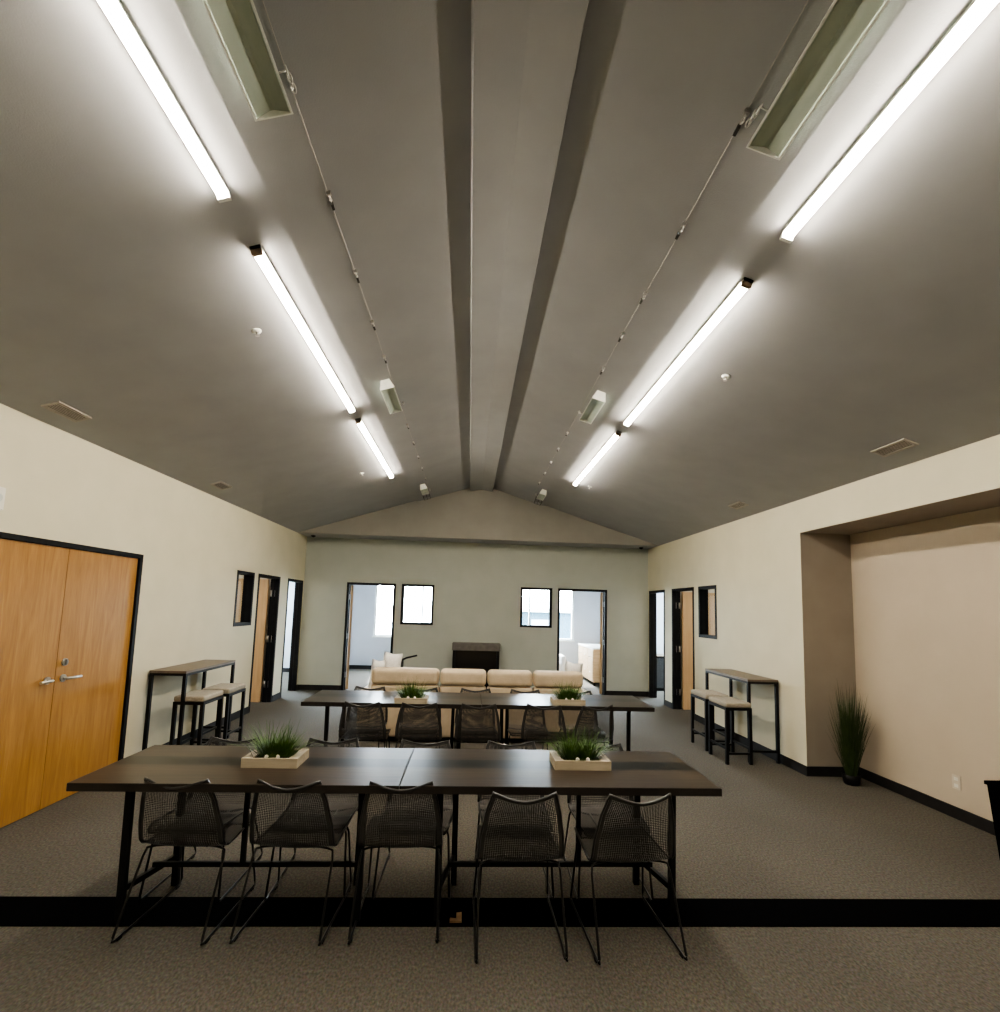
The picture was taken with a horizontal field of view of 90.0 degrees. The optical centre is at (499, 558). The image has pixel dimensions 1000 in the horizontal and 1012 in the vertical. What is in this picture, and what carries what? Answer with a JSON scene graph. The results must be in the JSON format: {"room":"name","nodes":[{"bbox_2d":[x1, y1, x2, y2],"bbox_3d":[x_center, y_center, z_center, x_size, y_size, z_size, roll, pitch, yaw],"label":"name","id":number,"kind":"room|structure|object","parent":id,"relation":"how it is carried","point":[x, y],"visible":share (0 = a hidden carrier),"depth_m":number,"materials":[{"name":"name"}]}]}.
{"room":"office common room","nodes":[
{"label":"office common room","id":0,"kind":"room"},
{"bbox_2d":[0,403,306,758],"bbox_3d":[-3.699,0.569,5.056,0.130,3.037,16.600,2,-6,-3],"label":"wall","id":1,"kind":"structure","parent":0,"point":[60,485],"depth_m":5.37,"materials":[{"name":"paint"}]},
{"bbox_2d":[0,487,5,509],"bbox_3d":[-3.459,-0.429,3.345,0.086,0.178,0.280,2,-6,-3],"label":"emergency light","id":2,"kind":"object","parent":1,"relation":"attached to","point":[2,490],"visible":1,"depth_m":3.46,"materials":[{"name":"white plastic"}]},
{"bbox_2d":[0,532,143,827],"bbox_3d":[-3.630,0.928,4.048,0.190,2.130,1.820,2,-6,-3],"label":"door","id":3,"kind":"structure","parent":1,"relation":"in","point":[69,611],"depth_m":4.09,"materials":[{"name":"brown wood"}]},
{"bbox_2d":[162,685,297,744],"bbox_3d":[-3.568,1.868,3.225,0.014,0.100,13.198,2,-6,-3],"label":"baseboard","id":4,"kind":"structure","parent":1,"relation":"attached to","point":[235,715],"depth_m":6.83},
{"bbox_2d":[233,570,254,626],"bbox_3d":[-3.830,0.580,7.356,0.144,0.800,0.570,2,-6,-3],"label":"window","id":5,"kind":"structure","parent":1,"relation":"in","point":[249,577],"depth_m":7.58,"materials":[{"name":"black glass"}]},
{"bbox_2d":[235,574,280,711],"bbox_3d":[-4.316,1.313,8.148,0.972,2.130,0.902,2,-6,-3],"label":"door","id":6,"kind":"structure","parent":1,"relation":"in","point":[263,584],"depth_m":8.53,"materials":[{"name":"brown wood"}]},
{"bbox_2d":[280,578,302,697],"bbox_3d":[-4.350,1.434,9.380,0.892,2.130,0.822,2,-6,-3],"label":"door","id":7,"kind":"structure","parent":1,"relation":"in","point":[295,636],"depth_m":9.74,"materials":[{"name":"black metal"}]},
{"bbox_2d":[239,575,294,699],"bbox_3d":[-5.374,1.077,9.233,2.700,2.750,6.400,2,-6,-3],"label":"wall","id":8,"kind":"structure","parent":0,"point":[291,584],"depth_m":12.27,"materials":[{"name":"paint"}]},
{"bbox_2d":[297,537,647,690],"bbox_3d":[-0.440,1.182,10.188,7.001,3.017,0.130,2,-6,-3],"label":"wall","id":9,"kind":"structure","parent":0,"point":[477,586],"depth_m":10.15,"materials":[{"name":"paint"}]},
{"bbox_2d":[341,582,395,689],"bbox_3d":[-2.887,1.559,10.214,1.512,2.130,0.722,-2,-7,36],"label":"door","id":10,"kind":"structure","parent":9,"relation":"in","point":[350,585],"depth_m":10.02,"materials":[{"name":"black metal"}]},
{"bbox_2d":[400,584,433,624],"bbox_3d":[-1.669,0.923,10.138,0.650,0.810,0.144,2,-6,-3],"label":"window","id":11,"kind":"structure","parent":9,"relation":"in","point":[403,585],"depth_m":10.07,"materials":[{"name":"black metal"}]},
{"bbox_2d":[297,684,647,696],"bbox_3d":[-0.478,2.626,9.974,7.001,0.100,0.014,2,-6,-3],"label":"baseboard","id":12,"kind":"structure","parent":9,"relation":"attached to","point":[300,687],"depth_m":9.81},
{"bbox_2d":[520,587,551,627],"bbox_3d":[0.736,0.997,10.277,0.650,0.810,0.144,2,-6,-3],"label":"window","id":13,"kind":"structure","parent":9,"relation":"in","point":[549,625],"depth_m":10.21,"materials":[{"name":"black metal"}]},
{"bbox_2d":[557,588,606,694],"bbox_3d":[1.942,1.723,10.500,1.617,2.140,0.736,7,-7,-41],"label":"door","id":14,"kind":"structure","parent":9,"relation":"in","point":[603,596],"depth_m":10.28,"materials":[{"name":"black metal"}]},
{"bbox_2d":[349,585,602,664],"bbox_3d":[-0.649,1.643,13.555,7.001,2.750,0.130,2,-6,-3],"label":"wall","id":15,"kind":"structure","parent":0,"point":[364,647],"depth_m":13.38,"materials":[{"name":"paint"}]},
{"bbox_2d":[349,665,371,668],"bbox_3d":[-0.683,2.954,13.354,7.001,0.100,0.014,2,-6,-3],"label":"baseboard","id":16,"kind":"structure","parent":15,"relation":"attached to","point":[350,666],"depth_m":13.18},
{"bbox_2d":[372,586,423,637],"bbox_3d":[-2.508,1.334,13.443,1.740,1.565,0.170,2,-6,-3],"label":"window","id":17,"kind":"structure","parent":15,"relation":"in","point":[376,599],"depth_m":13.40,"materials":[{"name":"white plastic"}]},
{"bbox_2d":[528,590,574,641],"bbox_3d":[1.194,1.458,13.655,1.700,1.555,0.170,2,-6,-3],"label":"window","id":18,"kind":"structure","parent":15,"relation":"in","point":[572,603],"depth_m":13.67,"materials":[{"name":"white plastic"}]},
{"bbox_2d":[297,488,657,545],"bbox_3d":[-0.343,-0.942,9.774,7.001,1.133,0.060,2,-6,-3],"label":"wall","id":19,"kind":"structure","parent":0,"point":[465,513],"depth_m":9.73,"materials":[{"name":"paint"}]},
{"bbox_2d":[300,533,656,548],"bbox_3d":[-0.376,-0.390,10.014,7.001,0.080,0.528,2,-6,-3],"label":"ceiling","id":20,"kind":"structure","parent":0,"point":[304,534],"depth_m":10.00,"materials":[{"name":"paint"}]},
{"bbox_2d":[0,0,999,545],"bbox_3d":[0.043,-1.627,3.442,7.261,1.355,12.820,2,-6,-3],"label":"ceiling","id":21,"kind":"structure","parent":0,"point":[508,182],"depth_m":2.78,"materials":[{"name":"paint"}]},
{"bbox_2d":[41,401,91,422],"bbox_3d":[-3.283,-1.114,3.795,0.128,0.051,0.320,2,-6,-3],"label":"ceiling vent","id":22,"kind":"object","parent":21,"relation":"in","point":[60,408],"visible":1,"depth_m":3.78,"materials":[{"name":"metal"}]},
{"bbox_2d":[97,0,231,202],"bbox_3d":[-1.269,-1.881,1.218,0.073,0.068,2.450,2,-6,-3],"label":"strip light","id":23,"kind":"object","parent":21,"relation":"attached to","point":[114,10],"visible":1,"depth_m":1.92,"materials":[{"name":"white plastic"}]},
{"bbox_2d":[210,481,231,489],"bbox_3d":[-3.403,-0.895,6.111,0.128,0.051,0.280,2,-6,-3],"label":"ceiling vent","id":24,"kind":"object","parent":21,"relation":"in","point":[220,485],"visible":1,"depth_m":6.10,"materials":[{"name":"metal"}]},
{"bbox_2d":[202,0,296,121],"bbox_3d":[-0.840,-1.973,0.855,0.182,0.131,2.432,2,-6,-3],"label":"strip light","id":25,"kind":"object","parent":21,"relation":"hanging from","point":[237,25],"visible":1,"depth_m":1.85,"materials":[{"name":"metal"}]},
{"bbox_2d":[251,328,261,336],"bbox_3d":[-1.708,-1.584,3.503,0.066,0.052,0.067,2,-6,-3],"label":"sprinkler head","id":26,"kind":"object","parent":21,"relation":"attached to","point":[256,331],"visible":1,"depth_m":3.49},
{"bbox_2d":[249,244,354,413],"bbox_3d":[-1.433,-1.618,3.935,0.073,0.068,2.300,2,-6,-3],"label":"strip light","id":27,"kind":"object","parent":21,"relation":"attached to","point":[257,251],"visible":1,"depth_m":3.42,"materials":[{"name":"white plastic"}]},
{"bbox_2d":[262,0,426,480],"bbox_3d":[-0.923,-1.804,3.240,0.036,0.034,12.000,2,-6,-3],"label":"cable","id":28,"kind":"object","parent":21,"relation":"attached to","point":[328,193],"visible":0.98,"depth_m":2.69,"materials":[{"name":"metal"}]},
{"bbox_2d":[355,418,393,478],"bbox_3d":[-1.588,-1.369,6.499,0.073,0.068,2.300,2,-6,-3],"label":"strip light","id":29,"kind":"object","parent":21,"relation":"attached to","point":[358,421],"visible":1,"depth_m":6.14,"materials":[{"name":"white plastic"}]},
{"bbox_2d":[380,379,404,413],"bbox_3d":[-1.045,-1.590,4.922,0.163,0.125,0.572,2,-6,-3],"label":"strip light","id":30,"kind":"object","parent":21,"relation":"hanging from","point":[387,389],"visible":1,"depth_m":4.85,"materials":[{"name":"metal"}]},
{"bbox_2d":[420,484,430,499],"bbox_3d":[-1.315,-1.184,8.862,0.172,0.164,0.655,2,-6,-6],"label":"strip light","id":31,"kind":"object","parent":21,"relation":"hanging from","point":[423,488],"visible":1,"depth_m":8.69,"materials":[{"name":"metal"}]},
{"bbox_2d":[534,489,546,504],"bbox_3d":[0.717,-1.107,8.977,0.172,0.164,0.655,2,-6,0],"label":"strip light","id":32,"kind":"object","parent":21,"relation":"hanging from","point":[542,494],"visible":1,"depth_m":8.85,"materials":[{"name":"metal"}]},
{"bbox_2d":[578,390,605,423],"bbox_3d":[0.906,-1.521,5.034,0.163,0.124,0.572,2,-6,-3],"label":"strip light","id":33,"kind":"object","parent":21,"relation":"hanging from","point":[598,400],"visible":1,"depth_m":4.96,"materials":[{"name":"metal"}]},
{"bbox_2d":[573,431,621,485],"bbox_3d":[1.240,-1.275,6.661,0.073,0.068,2.300,2,-6,-3],"label":"strip light","id":34,"kind":"object","parent":21,"relation":"attached to","point":[616,434],"visible":1,"depth_m":6.30,"materials":[{"name":"white plastic"}]},
{"bbox_2d":[533,0,808,493],"bbox_3d":[0.962,-1.746,3.348,0.040,0.038,12.000,2,-6,-3],"label":"cable","id":35,"kind":"object","parent":21,"relation":"attached to","point":[747,111],"visible":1,"depth_m":2.56,"materials":[{"name":"metal"}]},
{"bbox_2d":[745,0,890,159],"bbox_3d":[1.192,-1.903,0.961,0.182,0.130,2.412,2,-6,-3],"label":"strip light","id":36,"kind":"object","parent":35,"relation":"hanging from","point":[846,23],"visible":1,"depth_m":1.84,"materials":[{"name":"metal"}]},
{"bbox_2d":[623,277,753,426],"bbox_3d":[1.395,-1.524,4.097,0.073,0.068,2.300,2,-6,-3],"label":"strip light","id":37,"kind":"object","parent":21,"relation":"attached to","point":[745,283],"visible":1,"depth_m":3.60,"materials":[{"name":"white plastic"}]},
{"bbox_2d":[722,374,730,381],"bbox_3d":[1.779,-1.422,3.930,0.066,0.051,0.067,2,-6,-3],"label":"sprinkler head","id":38,"kind":"object","parent":21,"relation":"attached to","point":[725,376],"visible":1,"depth_m":3.92},
{"bbox_2d":[728,501,748,509],"bbox_3d":[3.062,-0.688,6.432,0.128,0.050,0.280,2,-6,-3],"label":"ceiling vent","id":39,"kind":"object","parent":21,"relation":"in","point":[737,505],"visible":1,"depth_m":6.42,"materials":[{"name":"metal"}]},
{"bbox_2d":[779,0,999,243],"bbox_3d":[1.559,-1.788,1.380,0.073,0.068,2.450,2,-6,-3],"label":"strip light","id":40,"kind":"object","parent":21,"relation":"attached to","point":[977,10],"visible":1,"depth_m":1.91,"materials":[{"name":"white plastic"}]},
{"bbox_2d":[870,438,918,456],"bbox_3d":[3.224,-0.908,4.093,0.128,0.050,0.330,2,-6,-3],"label":"ceiling vent","id":41,"kind":"object","parent":21,"relation":"in","point":[903,444],"visible":1,"depth_m":4.08,"materials":[{"name":"metal"}]},
{"bbox_2d":[0,669,999,1011],"bbox_3d":[-0.170,2.264,5.104,13.200,0.120,16.900,2,-6,-3],"label":"floor","id":42,"kind":"structure","parent":0,"point":[774,830],"depth_m":2.72,"materials":[{"name":"carpet"}]},
{"bbox_2d":[110,777,256,945],"bbox_3d":[-1.674,1.536,2.773,0.456,0.782,0.583,2,-6,0],"label":"chair","id":43,"kind":"object","parent":42,"relation":"on","point":[181,841],"visible":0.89,"depth_m":2.60,"materials":[{"name":"grey plastic"}]},
{"bbox_2d":[142,659,235,749],"bbox_3d":[-3.496,1.687,5.694,0.370,0.950,1.100,2,-6,-3],"label":"bar table","id":44,"kind":"object","parent":42,"relation":"on","point":[191,668],"visible":0.69,"depth_m":5.21,"materials":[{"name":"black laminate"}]},
{"bbox_2d":[169,690,223,745],"bbox_3d":[-3.262,1.794,5.386,0.310,0.690,0.430,2,-6,-3],"label":"bar stool","id":45,"kind":"object","parent":42,"relation":"on","point":[195,698],"visible":0.84,"depth_m":5.28,"materials":[{"name":"black metal"}]},
{"bbox_2d":[174,690,223,701],"bbox_3d":[-3.252,1.480,5.417,0.310,0.058,0.430,2,-6,-3],"label":"seat cushion","id":46,"kind":"object","parent":45,"relation":"on","point":[196,695],"depth_m":5.33,"materials":[{"name":"beige fabric"}]},
{"bbox_2d":[138,736,262,901],"bbox_3d":[-1.796,1.565,3.097,0.456,0.782,0.583,2,-6,-1],"label":"chair","id":47,"kind":"object","parent":42,"relation":"on","point":[234,808],"visible":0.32,"depth_m":3.15,"materials":[{"name":"grey plastic"}]},
{"bbox_2d":[197,683,245,744],"bbox_3d":[-3.267,1.843,5.884,0.310,0.690,0.430,2,-6,-3],"label":"bar stool","id":48,"kind":"object","parent":42,"relation":"on","point":[230,689],"visible":0.73,"depth_m":5.88,"materials":[{"name":"black metal"}]},
{"bbox_2d":[202,683,245,693],"bbox_3d":[-3.258,1.529,5.915,0.310,0.058,0.430,2,-6,-3],"label":"seat cushion","id":49,"kind":"object","parent":48,"relation":"on","point":[228,688],"depth_m":5.87,"materials":[{"name":"beige fabric"}]},
{"bbox_2d":[66,745,413,923],"bbox_3d":[-1.383,1.565,2.869,1.651,0.760,0.704,2,-6,-3],"label":"meeting table","id":50,"kind":"object","parent":42,"relation":"on","point":[346,770],"visible":0.84,"depth_m":2.76,"materials":[{"name":"laminate"}]},
{"bbox_2d":[234,719,317,768],"bbox_3d":[-1.307,1.066,2.929,0.586,0.249,0.294,2,-6,-5],"label":"grass planter","id":51,"kind":"object","parent":50,"relation":"on","point":[278,753],"visible":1,"depth_m":2.89,"materials":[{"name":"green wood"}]},
{"bbox_2d":[229,778,352,945],"bbox_3d":[-1.105,1.555,2.796,0.456,0.782,0.583,2,-6,0],"label":"chair","id":52,"kind":"object","parent":42,"relation":"on","point":[330,841],"visible":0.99,"depth_m":2.62,"materials":[{"name":"grey plastic"}]},
{"bbox_2d":[264,738,359,900],"bbox_3d":[-1.126,1.589,3.145,0.456,0.782,0.583,2,-6,-5],"label":"chair","id":53,"kind":"object","parent":42,"relation":"on","point":[335,810],"visible":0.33,"depth_m":3.19,"materials":[{"name":"grey plastic"}]},
{"bbox_2d":[338,686,387,747],"bbox_3d":[-1.462,1.799,5.369,0.456,0.782,0.583,2,-6,-3],"label":"chair","id":54,"kind":"object","parent":42,"relation":"on","point":[385,709],"visible":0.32,"depth_m":5.55,"materials":[{"name":"grey plastic"}]},
{"bbox_2d":[339,701,390,747],"bbox_3d":[-1.331,1.761,4.946,0.456,0.782,0.583,2,-6,-3],"label":"chair","id":55,"kind":"object","parent":42,"relation":"on","point":[348,734],"visible":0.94,"depth_m":4.76,"materials":[{"name":"grey plastic"}]},
{"bbox_2d":[301,690,481,748],"bbox_3d":[-1.065,1.795,5.096,1.715,0.760,0.684,2,-6,-3],"label":"meeting table","id":56,"kind":"object","parent":42,"relation":"on","point":[327,698],"visible":0.48,"depth_m":4.99,"materials":[{"name":"laminate"}]},
{"bbox_2d":[394,680,430,703],"bbox_3d":[-0.873,1.278,4.914,0.490,0.243,0.294,2,-6,-3],"label":"grass planter","id":57,"kind":"object","parent":56,"relation":"on","point":[414,695],"visible":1,"depth_m":4.84,"materials":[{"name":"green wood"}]},
{"bbox_2d":[347,780,442,944],"bbox_3d":[-0.547,1.575,2.828,0.456,0.782,0.583,2,-6,-4],"label":"chair","id":58,"kind":"object","parent":42,"relation":"on","point":[396,842],"visible":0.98,"depth_m":2.65,"materials":[{"name":"grey plastic"}]},
{"bbox_2d":[401,655,416,666],"bbox_3d":[-1.493,1.935,7.623,0.314,0.954,0.314,-3,-8,41],"label":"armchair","id":59,"kind":"object","parent":42,"relation":"on","point":[403,659],"visible":0.27,"depth_m":7.65,"materials":[{"name":"black metal"}]},
{"bbox_2d":[372,739,452,900],"bbox_3d":[-0.513,1.609,3.170,0.456,0.782,0.583,2,-6,-2],"label":"chair","id":60,"kind":"object","parent":42,"relation":"on","point":[446,827],"visible":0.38,"depth_m":3.16,"materials":[{"name":"grey plastic"}]},
{"bbox_2d":[395,702,441,748],"bbox_3d":[-0.803,1.779,4.976,0.456,0.782,0.583,2,-6,-5],"label":"chair","id":61,"kind":"object","parent":42,"relation":"on","point":[437,730],"visible":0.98,"depth_m":4.79,"materials":[{"name":"grey plastic"}]},
{"bbox_2d":[396,687,440,742],"bbox_3d":[-0.873,1.819,5.403,0.456,0.782,0.583,2,-6,-3],"label":"chair","id":62,"kind":"object","parent":42,"relation":"on","point":[418,717],"visible":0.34,"depth_m":5.57,"materials":[{"name":"grey plastic"}]},
{"bbox_2d":[454,688,494,748],"bbox_3d":[-0.269,1.841,5.437,0.456,0.782,0.583,2,-6,-4],"label":"chair","id":63,"kind":"object","parent":42,"relation":"on","point":[464,690],"visible":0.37,"depth_m":5.61,"materials":[{"name":"grey plastic"}]},
{"bbox_2d":[357,667,593,742],"bbox_3d":[-0.308,1.905,6.731,3.005,0.905,0.920,2,-6,-3],"label":"sofa","id":64,"kind":"object","parent":42,"relation":"on","point":[451,679],"visible":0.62,"depth_m":6.31,"materials":[{"name":"beige leather"}]},
{"bbox_2d":[368,659,385,688],"bbox_3d":[-1.622,1.571,6.553,0.187,0.516,0.224,-1,-6,25],"label":"throw pillow","id":65,"kind":"object","parent":64,"relation":"on","point":[375,663],"visible":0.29,"depth_m":6.53,"materials":[{"name":"white fabric"}]},
{"bbox_2d":[383,651,402,666],"bbox_3d":[-1.467,1.536,6.667,0.317,0.603,0.190,3,-6,-12],"label":"throw pillow","id":66,"kind":"object","parent":64,"relation":"on","point":[392,660],"visible":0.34,"depth_m":6.65,"materials":[{"name":"white fabric"}]},
{"bbox_2d":[565,661,582,672],"bbox_3d":[0.978,1.659,6.783,0.236,0.542,0.238,-2,-7,32],"label":"throw pillow","id":67,"kind":"object","parent":64,"relation":"on","point":[569,666],"visible":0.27,"depth_m":6.77,"materials":[{"name":"white fabric"}]},
{"bbox_2d":[452,642,499,688],"bbox_3d":[-0.482,2.161,9.846,0.940,1.000,0.320,2,-6,-3],"label":"electric fireplace","id":68,"kind":"object","parent":42,"relation":"on","point":[466,655],"visible":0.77,"depth_m":9.76,"materials":[{"name":"black metal"}]},
{"bbox_2d":[454,703,500,748],"bbox_3d":[-0.229,1.800,5.009,0.456,0.782,0.583,2,-6,-3],"label":"chair","id":69,"kind":"object","parent":42,"relation":"on","point":[480,719],"visible":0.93,"depth_m":4.82,"materials":[{"name":"grey plastic"}]},
{"bbox_2d":[0,896,999,926],"bbox_3d":[0.247,1.988,2.817,7.591,0.004,0.262,2,-6,-3],"label":"floor strip","id":70,"kind":"object","parent":42,"relation":"on","point":[15,911],"visible":1,"depth_m":2.79,"materials":[{"name":"black"}]},
{"bbox_2d":[449,912,461,922],"bbox_3d":[-0.242,1.956,2.732,0.065,0.011,0.085,2,-6,-3],"label":"paper scrap","id":71,"kind":"object","parent":70,"relation":"on","point":[458,919],"visible":1,"depth_m":2.71,"materials":[{"name":"brown paper"}]},
{"bbox_2d":[475,740,553,899],"bbox_3d":[0.086,1.630,3.205,0.456,0.782,0.583,2,-6,-4],"label":"chair","id":72,"kind":"object","parent":42,"relation":"on","point":[494,744],"visible":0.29,"depth_m":3.29,"materials":[{"name":"black metal"}]},
{"bbox_2d":[472,791,567,963],"bbox_3d":[0.095,1.583,2.720,0.456,0.782,0.583,2,-6,-4],"label":"chair","id":73,"kind":"object","parent":42,"relation":"on","point":[483,838],"visible":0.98,"depth_m":2.54,"materials":[{"name":"black metal"}]},
{"bbox_2d":[507,689,547,749],"bbox_3d":[0.289,1.860,5.469,0.456,0.782,0.583,2,-6,-2],"label":"chair","id":74,"kind":"object","parent":42,"relation":"on","point":[513,716],"visible":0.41,"depth_m":5.64,"materials":[{"name":"black metal"}]},
{"bbox_2d":[521,703,566,749],"bbox_3d":[0.452,1.826,5.072,0.456,0.782,0.583,1,-6,9],"label":"chair","id":75,"kind":"object","parent":42,"relation":"on","point":[542,721],"visible":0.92,"depth_m":4.88,"materials":[{"name":"black metal"}]},
{"bbox_2d":[399,748,721,921],"bbox_3d":[0.306,1.624,2.966,1.726,0.760,0.704,2,-6,-3],"label":"meeting table","id":76,"kind":"object","parent":42,"relation":"on","point":[455,772],"visible":0.87,"depth_m":2.87,"materials":[{"name":"laminate"}]},
{"bbox_2d":[541,723,622,770],"bbox_3d":[0.459,1.132,3.046,0.573,0.243,0.301,3,-6,-11],"label":"grass planter","id":77,"kind":"object","parent":76,"relation":"on","point":[574,756],"visible":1,"depth_m":3.00,"materials":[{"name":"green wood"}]},
{"bbox_2d":[559,654,565,670],"bbox_3d":[1.150,2.563,12.523,0.900,0.820,0.640,2,-6,-3],"label":"armchair","id":78,"kind":"object","parent":42,"relation":"on","point":[562,659],"visible":0.18,"depth_m":12.24,"materials":[{"name":"white fabric"}]},
{"bbox_2d":[480,693,654,750],"bbox_3d":[0.648,1.856,5.214,1.712,0.760,0.684,2,-6,-3],"label":"meeting table","id":79,"kind":"object","parent":42,"relation":"on","point":[506,701],"visible":0.5,"depth_m":5.09,"materials":[{"name":"laminate"}]},
{"bbox_2d":[548,679,590,705],"bbox_3d":[0.702,1.337,5.064,0.538,0.246,0.295,2,-6,-5],"label":"grass planter","id":80,"kind":"object","parent":79,"relation":"on","point":[563,697],"visible":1,"depth_m":5.01,"materials":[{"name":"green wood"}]},
{"bbox_2d":[557,691,605,747],"bbox_3d":[0.893,1.881,5.504,0.456,0.782,0.583,2,-6,-3],"label":"chair","id":81,"kind":"object","parent":42,"relation":"on","point":[574,713],"visible":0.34,"depth_m":5.68,"materials":[{"name":"black metal"}]},
{"bbox_2d":[557,705,613,750],"bbox_3d":[0.874,1.840,5.094,0.456,0.782,0.583,3,-6,-17],"label":"chair","id":82,"kind":"object","parent":42,"relation":"on","point":[602,729],"visible":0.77,"depth_m":4.91,"materials":[{"name":"black metal"}]},
{"bbox_2d":[578,643,599,685],"bbox_3d":[2.335,2.548,12.173,0.575,0.850,1.540,2,-6,-3],"label":"dresser","id":83,"kind":"object","parent":42,"relation":"on","point":[589,654],"visible":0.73,"depth_m":11.68,"materials":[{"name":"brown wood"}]},
{"bbox_2d":[563,743,653,901],"bbox_3d":[0.680,1.649,3.219,0.456,0.782,0.583,2,-6,-1],"label":"chair","id":84,"kind":"object","parent":42,"relation":"on","point":[631,798],"visible":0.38,"depth_m":3.25,"materials":[{"name":"grey plastic"}]},
{"bbox_2d":[570,793,687,964],"bbox_3d":[0.674,1.602,2.743,0.456,0.782,0.583,2,-6,-6],"label":"chair","id":85,"kind":"object","parent":42,"relation":"on","point":[597,838],"visible":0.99,"depth_m":2.56,"materials":[{"name":"grey plastic"}]},
{"bbox_2d":[657,654,663,690],"bbox_3d":[3.529,2.536,11.240,0.440,0.760,0.540,2,-6,-3],"label":"base cabinet","id":86,"kind":"object","parent":42,"relation":"on","point":[660,657],"visible":0.28,"depth_m":10.98,"materials":[{"name":"black metal"}]},
{"bbox_2d":[691,689,729,751],"bbox_3d":[2.719,2.078,6.485,0.310,0.690,0.430,2,-6,-3],"label":"bar stool","id":87,"kind":"object","parent":42,"relation":"on","point":[703,695],"visible":0.77,"depth_m":6.44,"materials":[{"name":"black metal"}]},
{"bbox_2d":[691,689,728,698],"bbox_3d":[2.728,1.763,6.516,0.310,0.058,0.430,2,-6,-3],"label":"seat cushion","id":88,"kind":"object","parent":87,"relation":"on","point":[699,694],"depth_m":6.46,"materials":[{"name":"beige fabric"}]},
{"bbox_2d":[708,696,752,764],"bbox_3d":[2.732,2.025,5.947,0.310,0.690,0.430,2,-6,-3],"label":"bar stool","id":89,"kind":"object","parent":42,"relation":"on","point":[731,704],"visible":1,"depth_m":5.78,"materials":[{"name":"black metal"}]},
{"bbox_2d":[709,696,750,707],"bbox_3d":[2.741,1.711,5.979,0.310,0.058,0.430,2,-6,-3],"label":"seat cushion","id":90,"kind":"object","parent":89,"relation":"on","point":[720,702],"depth_m":5.86,"materials":[{"name":"beige fabric"}]},
{"bbox_2d":[705,668,779,763],"bbox_3d":[3.047,1.944,6.362,0.370,0.950,1.070,2,-6,-3],"label":"bar table","id":91,"kind":"object","parent":42,"relation":"on","point":[731,674],"visible":0.77,"depth_m":5.89,"materials":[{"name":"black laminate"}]},
{"bbox_2d":[826,680,870,785],"bbox_3d":[3.642,1.790,5.211,0.453,1.066,0.370,6,-7,-38],"label":"potted grass","id":92,"kind":"object","parent":42,"relation":"on","point":[851,742],"depth_m":5.14,"materials":[{"name":"green plant"}]},
{"bbox_2d":[841,771,860,785],"bbox_3d":[3.621,2.268,5.152,0.170,0.102,0.170,2,-6,-3],"label":"pot","id":93,"kind":"object","parent":92,"relation":"attached to","point":[849,778],"depth_m":5.11,"materials":[{"name":"black ceramic"}]},
{"bbox_2d":[984,780,999,858],"bbox_3d":[3.725,1.884,3.465,0.320,0.540,0.400,2,-6,-3],"label":"waste bin","id":94,"kind":"object","parent":42,"relation":"on","point":[993,786],"visible":1,"depth_m":3.61,"materials":[{"name":"black plastic"}]},
{"bbox_2d":[657,589,714,707],"bbox_3d":[4.565,1.424,9.801,2.700,2.750,6.400,2,-6,-3],"label":"wall","id":95,"kind":"structure","parent":0,"point":[660,606],"depth_m":12.84,"materials":[{"name":"paint"}]},
{"bbox_2d":[672,587,714,713],"bbox_3d":[3.622,1.587,8.632,0.972,2.140,0.902,2,-6,-3],"label":"door","id":96,"kind":"structure","parent":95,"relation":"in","point":[688,659],"depth_m":8.99,"materials":[{"name":"brown wood"}]},
{"bbox_2d":[648,434,999,766],"bbox_3d":[3.644,0.825,5.475,0.588,3.037,16.600,2,-6,-3],"label":"wall","id":97,"kind":"structure","parent":0,"point":[753,562],"depth_m":5.63,"materials":[{"name":"paint"}]},
{"bbox_2d":[649,590,664,699],"bbox_3d":[3.510,1.702,9.819,0.892,2.140,0.822,2,-6,-3],"label":"door","id":98,"kind":"structure","parent":97,"relation":"in","point":[652,594],"depth_m":10.14,"materials":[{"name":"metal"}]},
{"bbox_2d":[698,585,716,638],"bbox_3d":[3.283,0.823,7.763,0.144,0.810,0.590,2,-6,-3],"label":"window","id":99,"kind":"structure","parent":97,"relation":"in","point":[703,627],"depth_m":8.00,"materials":[{"name":"black metal"}]},
{"bbox_2d":[647,691,995,835],"bbox_3d":[3.697,2.122,3.640,0.602,0.100,13.198,2,-6,-3],"label":"baseboard","id":100,"kind":"structure","parent":97,"relation":"attached to","point":[981,823],"depth_m":5.07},
{"bbox_2d":[850,506,999,820],"bbox_3d":[4.136,0.746,3.130,0.120,2.761,5.106,2,-6,-3],"label":"wall","id":101,"kind":"structure","parent":0,"point":[926,594],"depth_m":4.60,"materials":[{"name":"paint"}]},
{"bbox_2d":[952,774,960,790],"bbox_3d":[3.960,1.937,4.339,0.010,0.120,0.076,2,-6,-3],"label":"power outlet","id":102,"kind":"object","parent":101,"relation":"attached to","point":[956,780],"visible":1,"depth_m":4.33,"materials":[{"name":"beige plastic"}]},
{"label":"outside","id":103,"kind":"structure","parent":0,"visible":0},
{"bbox_2d":[376,621,430,634],"bbox_3d":[-2.587,6.280,41.457,80.000,0.100,56.100,2,-6,-3],"label":"ground","id":104,"kind":"structure","parent":103,"point":[382,627],"depth_m":49.37,"materials":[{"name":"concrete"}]},
{"bbox_2d":[522,609,570,638],"bbox_3d":[7.214,4.594,33.206,20.100,2.200,6.600,2,-6,-3],"label":"building","id":105,"kind":"structure","parent":104,"relation":"on","point":[537,616],"depth_m":29.99,"materials":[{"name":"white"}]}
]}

